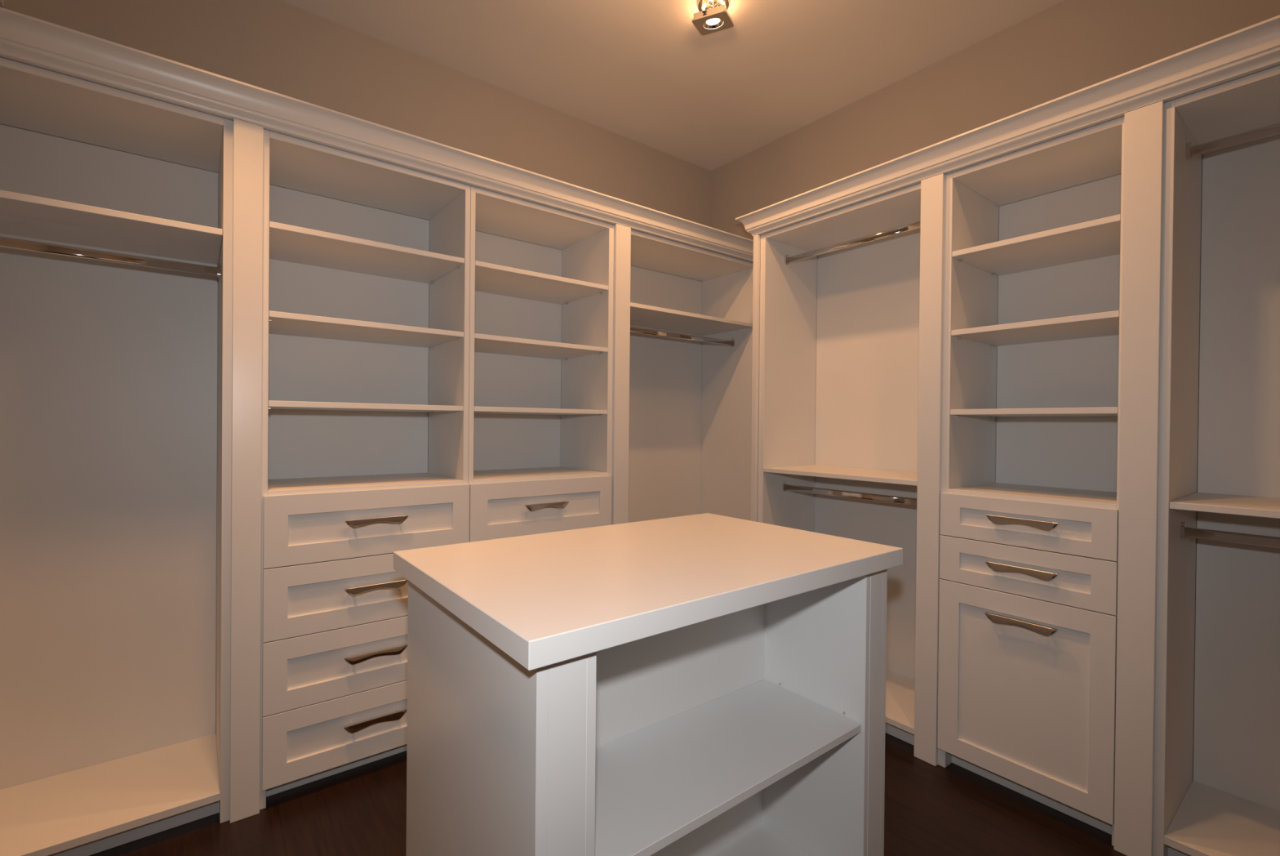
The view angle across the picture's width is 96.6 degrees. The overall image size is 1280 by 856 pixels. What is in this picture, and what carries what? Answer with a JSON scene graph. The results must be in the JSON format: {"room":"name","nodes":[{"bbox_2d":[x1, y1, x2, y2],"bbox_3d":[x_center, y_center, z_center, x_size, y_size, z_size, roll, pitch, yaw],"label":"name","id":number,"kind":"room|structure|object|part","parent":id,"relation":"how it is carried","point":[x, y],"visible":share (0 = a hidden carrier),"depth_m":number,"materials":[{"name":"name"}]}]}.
{"room":"walk-in closet","nodes":[
{"label":"walk-in closet","id":0,"kind":"room"},
{"bbox_2d":[0,0,711,733],"bbox_3d":[-1.010,-0.218,2.627,3.820,2.906,0.100,0,0,-38],"label":"wall","id":1,"kind":"structure","parent":0,"point":[279,46],"depth_m":2.45,"materials":[{"name":"beige paint"}]},
{"bbox_2d":[0,0,4,6],"bbox_3d":[-2.142,-1.495,1.562,0.515,0.360,0.160,0,0,-38],"label":"trim","id":2,"kind":"structure","parent":1,"relation":"attached to","point":[2,2],"depth_m":1.77,"materials":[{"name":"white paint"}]},
{"bbox_2d":[89,732,1126,855],"bbox_3d":[0.083,1.313,1.217,3.820,0.120,3.700,0,0,-38],"label":"floor","id":3,"kind":"structure","parent":0,"point":[930,809],"depth_m":1.80,"materials":[{"name":"brown wood"}]},
{"bbox_2d":[0,57,233,855],"bbox_3d":[-1.743,0.134,1.713,0.826,2.198,0.442,0,0,-38],"label":"tall cabinet","id":4,"kind":"object","parent":3,"relation":"on","point":[116,266],"visible":1,"depth_m":1.88,"materials":[{"name":"white wood"}]},
{"bbox_3d":[-1.712,-0.524,1.674,0.769,0.030,0.015,0,0,-38],"label":"hanging rod","id":5,"kind":"part","parent":4,"relation":"part of","materials":[{"name":"silver metal"}]},
{"bbox_3d":[-1.752,1.148,1.714,0.777,0.024,0.432,0,0,-38],"label":"panel","id":6,"kind":"part","parent":4,"relation":"part of","materials":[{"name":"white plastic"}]},
{"bbox_2d":[0,190,222,264],"bbox_3d":[-1.735,-0.612,1.703,0.775,0.019,0.430,0,0,-38],"label":"shelf","id":7,"kind":"object","parent":4,"relation":"attached to","point":[22,216],"depth_m":1.74,"materials":[{"name":"white wood"}]},
{"bbox_3d":[-1.732,-0.954,1.701,0.777,0.022,0.432,0,0,-38],"label":"panel","id":8,"kind":"part","parent":4,"relation":"part of","materials":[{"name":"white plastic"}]},
{"bbox_3d":[-1.428,0.135,1.959,0.027,2.198,0.442,0,0,-38],"label":"panel","id":9,"kind":"part","parent":4,"relation":"part of","materials":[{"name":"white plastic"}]},
{"bbox_2d":[229,118,263,822],"bbox_3d":[-1.247,0.137,1.808,0.078,2.200,0.018,0,0,-38],"label":"post","id":10,"kind":"object","parent":3,"relation":"on","point":[248,137],"visible":1,"depth_m":1.80,"materials":[{"name":"white paint"}]},
{"bbox_2d":[259,128,470,809],"bbox_3d":[-1.077,0.137,2.209,0.690,2.198,0.480,0,0,-38],"label":"tall cabinet","id":11,"kind":"object","parent":3,"relation":"on","point":[366,309],"visible":0.86,"depth_m":2.16,"materials":[{"name":"white wood"}]},
{"bbox_3d":[-1.352,0.136,2.018,0.022,2.198,0.442,0,0,-38],"label":"panel","id":12,"kind":"part","parent":11,"relation":"part of","materials":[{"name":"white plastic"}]},
{"bbox_3d":[-0.952,1.051,2.050,0.679,0.236,0.017,0,0,-38],"label":"drawer","id":13,"kind":"part","parent":11,"relation":"part of","materials":[{"name":"white paint"}]},
{"bbox_3d":[-0.950,0.812,2.049,0.679,0.236,0.017,0,0,-38],"label":"drawer","id":14,"kind":"part","parent":11,"relation":"part of","materials":[{"name":"white paint"}]},
{"bbox_3d":[-0.948,0.574,2.048,0.679,0.235,0.017,0,0,-38],"label":"drawer","id":15,"kind":"part","parent":11,"relation":"part of","materials":[{"name":"white paint"}]},
{"bbox_3d":[-0.955,1.051,2.055,0.548,0.104,0.006,0,0,-38],"label":"recessed panel","id":16,"kind":"part","parent":11,"relation":"part of","materials":[{"name":"white paint"}]},
{"bbox_3d":[-0.952,0.813,2.053,0.548,0.104,0.006,0,0,-38],"label":"recessed panel","id":17,"kind":"part","parent":11,"relation":"part of","materials":[{"name":"white paint"}]},
{"bbox_3d":[-0.950,0.574,2.052,0.548,0.103,0.006,0,0,-38],"label":"recessed panel","id":18,"kind":"part","parent":11,"relation":"part of","materials":[{"name":"white paint"}]},
{"bbox_3d":[-1.221,0.147,2.395,0.645,2.174,0.010,0,0,-38],"label":"panel","id":19,"kind":"part","parent":11,"relation":"part of","materials":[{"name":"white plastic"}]},
{"bbox_3d":[-1.086,0.212,2.221,0.648,0.020,0.432,0,0,-38],"label":"counter panel","id":20,"kind":"part","parent":11,"relation":"part of","materials":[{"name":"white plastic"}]},
{"bbox_3d":[-1.083,-0.080,2.219,0.646,0.020,0.430,0,0,-38],"label":"shelf","id":21,"kind":"part","parent":11,"relation":"part of","materials":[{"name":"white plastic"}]},
{"bbox_3d":[-1.080,-0.372,2.217,0.646,0.019,0.430,0,0,-38],"label":"shelf","id":22,"kind":"part","parent":11,"relation":"part of","materials":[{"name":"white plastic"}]},
{"bbox_3d":[-0.945,0.337,2.046,0.679,0.233,0.017,0,0,-38],"label":"drawer","id":23,"kind":"part","parent":11,"relation":"part of","materials":[{"name":"white paint"}]},
{"bbox_3d":[-1.077,-0.661,2.216,0.646,0.020,0.430,0,0,-38],"label":"shelf","id":24,"kind":"part","parent":11,"relation":"part of","materials":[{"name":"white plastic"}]},
{"bbox_3d":[-1.075,-0.951,2.214,0.648,0.022,0.432,0,0,-38],"label":"panel","id":25,"kind":"part","parent":11,"relation":"part of","materials":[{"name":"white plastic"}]},
{"bbox_3d":[-0.948,0.338,2.050,0.548,0.102,0.006,0,0,-38],"label":"recessed panel","id":26,"kind":"part","parent":11,"relation":"part of","materials":[{"name":"white paint"}]},
{"bbox_3d":[-0.946,1.046,2.039,0.208,0.029,0.031,0,0,-38],"label":"handle","id":27,"kind":"part","parent":11,"relation":"part of","materials":[{"name":"silver metal"}]},
{"bbox_3d":[-0.943,0.808,2.037,0.208,0.029,0.031,0,0,-38],"label":"handle","id":28,"kind":"part","parent":11,"relation":"part of","materials":[{"name":"silver metal"}]},
{"bbox_3d":[-0.941,0.569,2.036,0.208,0.029,0.031,0,0,-38],"label":"handle","id":29,"kind":"part","parent":11,"relation":"part of","materials":[{"name":"silver metal"}]},
{"bbox_3d":[-0.939,0.333,2.035,0.208,0.029,0.031,0,0,-38],"label":"handle","id":30,"kind":"part","parent":11,"relation":"part of","materials":[{"name":"silver metal"}]},
{"bbox_2d":[0,7,760,262],"bbox_3d":[-0.684,-1.005,2.214,3.618,0.090,0.108,0,0,-38],"label":"crown molding","id":31,"kind":"structure","parent":11,"relation":"on","point":[25,39],"depth_m":1.87,"materials":[{"name":"white paint"}]},
{"bbox_3d":[-0.825,0.138,2.430,0.021,2.198,0.442,0,0,-38],"label":"panel","id":32,"kind":"part","parent":11,"relation":"part of","materials":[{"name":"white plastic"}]},
{"bbox_2d":[468,186,613,542],"bbox_3d":[-0.529,0.140,2.637,0.697,2.198,0.480,0,0,-38],"label":"tall cabinet","id":33,"kind":"object","parent":3,"relation":"on","point":[540,381],"visible":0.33,"depth_m":2.74,"materials":[{"name":"white wood"}]},
{"bbox_3d":[-0.808,0.138,2.443,0.020,2.198,0.442,0,0,-38],"label":"panel","id":34,"kind":"part","parent":33,"relation":"part of","materials":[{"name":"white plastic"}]},
{"bbox_3d":[-0.678,0.149,2.819,0.644,2.174,0.010,0,0,-38],"label":"panel","id":35,"kind":"part","parent":33,"relation":"part of","materials":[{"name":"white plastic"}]},
{"bbox_3d":[-0.542,0.215,2.645,0.647,0.020,0.432,0,0,-38],"label":"counter panel","id":36,"kind":"part","parent":33,"relation":"part of","materials":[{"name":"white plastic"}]},
{"bbox_3d":[-0.407,0.339,2.467,0.681,0.233,0.017,0,0,-38],"label":"drawer","id":37,"kind":"part","parent":33,"relation":"part of","materials":[{"name":"white paint"}]},
{"bbox_3d":[-0.540,-0.078,2.643,0.645,0.020,0.430,0,0,-38],"label":"shelf","id":38,"kind":"part","parent":33,"relation":"part of","materials":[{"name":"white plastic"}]},
{"bbox_3d":[-0.537,-0.369,2.642,0.645,0.019,0.430,0,0,-38],"label":"shelf","id":39,"kind":"part","parent":33,"relation":"part of","materials":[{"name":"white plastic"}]},
{"bbox_3d":[-0.534,-0.658,2.640,0.645,0.020,0.430,0,0,-38],"label":"shelf","id":40,"kind":"part","parent":33,"relation":"part of","materials":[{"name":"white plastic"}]},
{"bbox_3d":[-0.531,-0.948,2.638,0.647,0.022,0.432,0,0,-38],"label":"panel","id":41,"kind":"part","parent":33,"relation":"part of","materials":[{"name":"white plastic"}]},
{"bbox_3d":[-0.406,0.340,2.473,0.546,0.102,0.006,0,0,-38],"label":"recessed panel","id":42,"kind":"part","parent":33,"relation":"part of","materials":[{"name":"white paint"}]},
{"bbox_3d":[-0.403,0.336,2.453,0.208,0.029,0.031,0,0,-38],"label":"handle","id":43,"kind":"part","parent":33,"relation":"part of","materials":[{"name":"silver metal"}]},
{"bbox_3d":[-0.278,0.141,2.857,0.030,2.198,0.442,0,0,-38],"label":"panel","id":44,"kind":"part","parent":33,"relation":"part of","materials":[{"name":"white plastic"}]},
{"bbox_2d":[611,223,631,524],"bbox_3d":[-0.093,0.143,2.709,0.087,2.200,0.018,0,0,-38],"label":"post","id":45,"kind":"object","parent":3,"relation":"on","point":[622,233],"visible":0.58,"depth_m":2.70,"materials":[{"name":"white paint"}]},
{"bbox_2d":[393,512,902,855],"bbox_3d":[0.035,0.770,1.355,1.009,0.964,0.675,0,0,-38],"label":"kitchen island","id":46,"kind":"object","parent":3,"relation":"on","point":[706,683],"visible":1,"depth_m":1.22,"materials":[{"name":"white paint"}]},
{"bbox_3d":[-0.335,0.789,1.066,0.019,0.922,0.623,0,0,-38],"label":"panel","id":47,"kind":"part","parent":46,"relation":"part of","materials":[{"name":"white paint"}]},
{"bbox_3d":[-0.269,0.789,1.118,0.018,0.922,0.621,0,0,-38],"label":"panel","id":48,"kind":"part","parent":46,"relation":"part of","materials":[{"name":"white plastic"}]},
{"bbox_2d":[393,512,902,670],"bbox_3d":[0.039,0.309,1.352,1.009,0.041,0.675,0,0,-38],"label":"island countertop","id":49,"kind":"structure","parent":46,"relation":"on","point":[544,599],"depth_m":1.14,"materials":[{"name":"white paint"}]},
{"bbox_3d":[0.038,0.791,1.357,0.761,0.922,0.019,0,0,-38],"label":"panel","id":50,"kind":"part","parent":46,"relation":"part of","materials":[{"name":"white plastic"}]},
{"bbox_2d":[595,679,861,855],"bbox_3d":[0.136,0.707,1.234,0.759,0.019,0.293,0,0,-38],"label":"shelf","id":51,"kind":"object","parent":46,"relation":"attached to","point":[658,780],"depth_m":1.21,"materials":[{"name":"white wood"}]},
{"bbox_3d":[0.132,1.103,1.236,0.761,0.020,0.299,0,0,-38],"label":"panel","id":52,"kind":"part","parent":46,"relation":"part of","materials":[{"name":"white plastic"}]},
{"bbox_3d":[0.345,0.792,1.597,0.018,0.922,0.621,0,0,-38],"label":"panel","id":53,"kind":"part","parent":46,"relation":"part of","materials":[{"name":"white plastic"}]},
{"bbox_3d":[0.404,0.792,1.643,0.019,0.922,0.623,0,0,-38],"label":"panel","id":54,"kind":"part","parent":46,"relation":"part of","materials":[{"name":"white paint"}]},
{"bbox_2d":[628,229,753,522],"bbox_3d":[0.163,0.143,3.201,0.948,2.198,0.442,0,0,-38],"label":"tall cabinet","id":55,"kind":"object","parent":3,"relation":"on","point":[691,340],"visible":0.34,"depth_m":3.43,"materials":[{"name":"white wood"}]},
{"bbox_3d":[0.029,0.153,3.371,0.903,2.174,0.010,0,0,-38],"label":"panel","id":56,"kind":"part","parent":55,"relation":"part of","materials":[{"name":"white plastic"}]},
{"bbox_3d":[0.205,-0.509,3.149,0.898,0.030,0.015,0,0,-38],"label":"hanging rod","id":57,"kind":"part","parent":55,"relation":"part of","materials":[{"name":"silver metal"}]},
{"bbox_2d":[630,302,752,335],"bbox_3d":[0.172,-0.597,3.192,0.904,0.020,0.430,0,0,-38],"label":"shelf","id":58,"kind":"object","parent":55,"relation":"attached to","point":[643,316],"depth_m":3.19,"materials":[{"name":"white wood"}]},
{"bbox_3d":[0.176,-0.945,3.190,0.906,0.022,0.432,0,0,-38],"label":"panel","id":59,"kind":"part","parent":55,"relation":"part of","materials":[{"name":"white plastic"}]},
{"bbox_3d":[0.528,0.145,3.486,0.022,2.198,0.442,0,0,-38],"label":"panel","id":60,"kind":"part","parent":55,"relation":"part of","materials":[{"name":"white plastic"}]},
{"bbox_2d":[750,234,759,521],"bbox_3d":[0.567,0.148,2.823,0.018,2.200,0.031,0,0,-38],"label":"post","id":61,"kind":"object","parent":3,"relation":"on","point":[756,275],"visible":0.58,"depth_m":2.81,"materials":[{"name":"white paint"}]},
{"bbox_2d":[757,182,920,745],"bbox_3d":[1.003,0.154,2.631,0.434,2.198,0.808,0,0,-38],"label":"tall cabinet","id":62,"kind":"object","parent":3,"relation":"on","point":[839,339],"visible":0.52,"depth_m":2.81,"materials":[{"name":"white wood"}]},
{"bbox_3d":[0.764,0.150,2.938,0.434,2.198,0.031,0,0,-38],"label":"panel","id":63,"kind":"part","parent":62,"relation":"part of","materials":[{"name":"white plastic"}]},
{"bbox_2d":[763,464,917,485],"bbox_3d":[1.002,0.210,2.624,0.422,0.020,0.755,0,0,-38],"label":"shelf","id":64,"kind":"object","parent":62,"relation":"attached to","point":[871,473],"depth_m":2.63,"materials":[{"name":"white wood"}]},
{"bbox_3d":[1.013,-0.933,2.617,0.424,0.022,0.757,0,0,-38],"label":"panel","id":65,"kind":"part","parent":62,"relation":"part of","materials":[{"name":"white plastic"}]},
{"bbox_3d":[0.961,0.303,2.593,0.015,0.030,0.749,0,0,-38],"label":"hanging rod","id":66,"kind":"part","parent":62,"relation":"part of","materials":[{"name":"silver metal"}]},
{"bbox_3d":[0.971,-0.841,2.586,0.015,0.030,0.749,0,0,-38],"label":"hanging rod","id":67,"kind":"part","parent":62,"relation":"part of","materials":[{"name":"silver metal"}]},
{"bbox_3d":[1.174,0.167,2.757,0.010,2.174,0.754,0,0,-38],"label":"panel","id":68,"kind":"part","parent":62,"relation":"part of","materials":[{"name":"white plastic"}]},
{"bbox_3d":[0.993,1.169,2.630,0.424,0.024,0.757,0,0,-38],"label":"panel","id":69,"kind":"part","parent":62,"relation":"part of","materials":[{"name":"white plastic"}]},
{"bbox_2d":[913,173,945,765],"bbox_3d":[1.091,0.157,2.151,0.018,2.200,0.082,0,0,-38],"label":"post","id":70,"kind":"object","parent":3,"relation":"on","point":[933,188],"visible":1,"depth_m":2.14,"materials":[{"name":"white paint"}]},
{"bbox_2d":[937,115,1124,844],"bbox_3d":[1.440,0.162,2.041,0.472,2.198,0.526,0,0,-38],"label":"tall cabinet","id":71,"kind":"object","parent":3,"relation":"on","point":[1032,331],"visible":0.93,"depth_m":2.04,"materials":[{"name":"white wood"}]},
{"bbox_3d":[1.302,0.160,2.248,0.434,2.198,0.028,0,0,-38],"label":"panel","id":72,"kind":"part","parent":71,"relation":"part of","materials":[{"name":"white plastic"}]},
{"bbox_3d":[1.268,0.654,1.899,0.031,0.029,0.208,0,0,-38],"label":"handle","id":73,"kind":"part","parent":71,"relation":"part of","materials":[{"name":"silver metal"}]},
{"bbox_3d":[1.270,0.477,1.898,0.031,0.029,0.208,0,0,-38],"label":"handle","id":74,"kind":"part","parent":71,"relation":"part of","materials":[{"name":"silver metal"}]},
{"bbox_3d":[1.271,0.315,1.897,0.031,0.029,0.208,0,0,-38],"label":"handle","id":75,"kind":"part","parent":71,"relation":"part of","materials":[{"name":"silver metal"}]},
{"bbox_3d":[1.276,0.878,1.916,0.006,0.494,0.384,0,0,-38],"label":"recessed panel","id":76,"kind":"part","parent":71,"relation":"part of","materials":[{"name":"white paint"}]},
{"bbox_3d":[1.280,0.480,1.914,0.006,0.060,0.384,0,0,-38],"label":"recessed panel","id":77,"kind":"part","parent":71,"relation":"part of","materials":[{"name":"white paint"}]},
{"bbox_3d":[1.282,0.319,1.913,0.006,0.060,0.384,0,0,-38],"label":"recessed panel","id":78,"kind":"part","parent":71,"relation":"part of","materials":[{"name":"white paint"}]},
{"bbox_3d":[1.270,0.875,1.917,0.017,0.627,0.514,0,0,-38],"label":"hamper door","id":79,"kind":"part","parent":71,"relation":"part of","materials":[{"name":"white paint"}]},
{"bbox_3d":[1.274,0.479,1.914,0.017,0.160,0.514,0,0,-38],"label":"drawer","id":80,"kind":"part","parent":71,"relation":"part of","materials":[{"name":"white paint"}]},
{"bbox_3d":[1.276,0.319,1.913,0.017,0.155,0.514,0,0,-38],"label":"drawer","id":81,"kind":"part","parent":71,"relation":"part of","materials":[{"name":"white paint"}]},
{"bbox_3d":[1.455,0.238,2.043,0.424,0.020,0.486,0,0,-38],"label":"counter panel","id":82,"kind":"part","parent":71,"relation":"part of","materials":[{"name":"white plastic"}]},
{"bbox_3d":[1.458,-0.055,2.041,0.422,0.020,0.484,0,0,-38],"label":"shelf","id":83,"kind":"part","parent":71,"relation":"part of","materials":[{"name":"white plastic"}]},
{"bbox_3d":[1.461,-0.346,2.040,0.422,0.019,0.484,0,0,-38],"label":"shelf","id":84,"kind":"part","parent":71,"relation":"part of","materials":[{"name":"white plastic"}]},
{"bbox_3d":[1.464,-0.636,2.038,0.422,0.020,0.484,0,0,-38],"label":"shelf","id":85,"kind":"part","parent":71,"relation":"part of","materials":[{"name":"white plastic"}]},
{"bbox_3d":[1.466,-0.925,2.036,0.424,0.022,0.486,0,0,-38],"label":"panel","id":86,"kind":"part","parent":71,"relation":"part of","materials":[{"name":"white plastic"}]},
{"bbox_3d":[1.627,0.175,2.176,0.010,2.174,0.483,0,0,-38],"label":"panel","id":87,"kind":"part","parent":71,"relation":"part of","materials":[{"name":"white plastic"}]},
{"bbox_3d":[1.613,0.165,1.849,0.434,2.198,0.012,0,0,-38],"label":"panel","id":88,"kind":"part","parent":71,"relation":"part of","materials":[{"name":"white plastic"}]},
{"bbox_2d":[1113,100,1164,855],"bbox_3d":[1.463,0.164,1.674,0.018,2.200,0.086,0,0,-38],"label":"post","id":89,"kind":"object","parent":3,"relation":"on","point":[1144,126],"visible":1,"depth_m":1.67,"materials":[{"name":"white paint"}]},
{"bbox_2d":[1152,65,1279,855],"bbox_3d":[2.009,0.172,1.342,0.434,2.198,1.116,0,0,-38],"label":"tall cabinet","id":90,"kind":"object","parent":3,"relation":"on","point":[1223,140],"visible":1,"depth_m":1.78,"materials":[{"name":"white wood"}]},
{"bbox_2d":[735,14,1279,238],"bbox_3d":[1.540,-0.982,1.888,0.513,0.090,2.810,0,0,-38],"label":"crown molding","id":91,"kind":"structure","parent":90,"relation":"on","point":[1255,48],"depth_m":1.81,"materials":[{"name":"white paint"}]},
{"bbox_3d":[1.674,0.166,1.772,0.434,2.198,0.026,0,0,-38],"label":"panel","id":92,"kind":"part","parent":90,"relation":"part of","materials":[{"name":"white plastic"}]},
{"bbox_3d":[1.997,1.186,1.344,0.424,0.024,1.068,0,0,-38],"label":"panel","id":93,"kind":"part","parent":90,"relation":"part of","materials":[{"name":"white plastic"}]},
{"bbox_2d":[1169,492,1279,518],"bbox_3d":[2.006,0.227,1.338,0.422,0.020,1.066,0,0,-38],"label":"shelf","id":94,"kind":"object","parent":90,"relation":"attached to","point":[1267,504],"depth_m":1.62,"materials":[{"name":"white wood"}]},
{"bbox_3d":[2.017,-0.916,1.331,0.424,0.022,1.068,0,0,-38],"label":"panel","id":95,"kind":"part","parent":90,"relation":"part of","materials":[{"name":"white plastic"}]},
{"bbox_3d":[1.975,0.321,1.315,0.015,0.030,1.060,0,0,-38],"label":"hanging rod","id":96,"kind":"part","parent":90,"relation":"part of","materials":[{"name":"silver metal"}]},
{"bbox_3d":[1.986,-0.827,1.308,0.015,0.030,1.060,0,0,-38],"label":"hanging rod","id":97,"kind":"part","parent":90,"relation":"part of","materials":[{"name":"silver metal"}]},
{"bbox_3d":[2.177,0.184,1.471,0.010,2.174,1.064,0,0,-38],"label":"panel","id":98,"kind":"part","parent":90,"relation":"part of","materials":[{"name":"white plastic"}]},
{"bbox_2d":[280,0,1064,170],"bbox_3d":[0.112,-1.702,1.199,3.820,0.100,3.700,0,0,-38],"label":"ceiling","id":99,"kind":"structure","parent":0,"point":[641,71],"depth_m":2.50,"materials":[{"name":"paint"}]},
{"bbox_2d":[691,0,733,35],"bbox_3d":[0.286,-1.614,2.236,0.136,0.084,0.142,1,0,24],"label":"ceiling spotlight","id":100,"kind":"object","parent":99,"relation":"attached to","point":[714,15],"visible":1,"depth_m":2.21,"materials":[{"name":"silver metal"}]},
{"bbox_3d":[0.287,-1.595,2.238,0.052,0.012,0.052,0,0,-38],"label":"bulb","id":101,"kind":"part","parent":100,"relation":"part of","materials":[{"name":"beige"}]},
{"bbox_2d":[711,0,1279,779],"bbox_3d":[1.595,-0.192,2.313,0.100,2.906,3.600,0,0,-38],"label":"wall","id":102,"kind":"structure","parent":0,"point":[1068,46],"depth_m":2.42,"materials":[{"name":"beige paint"}]}
]}

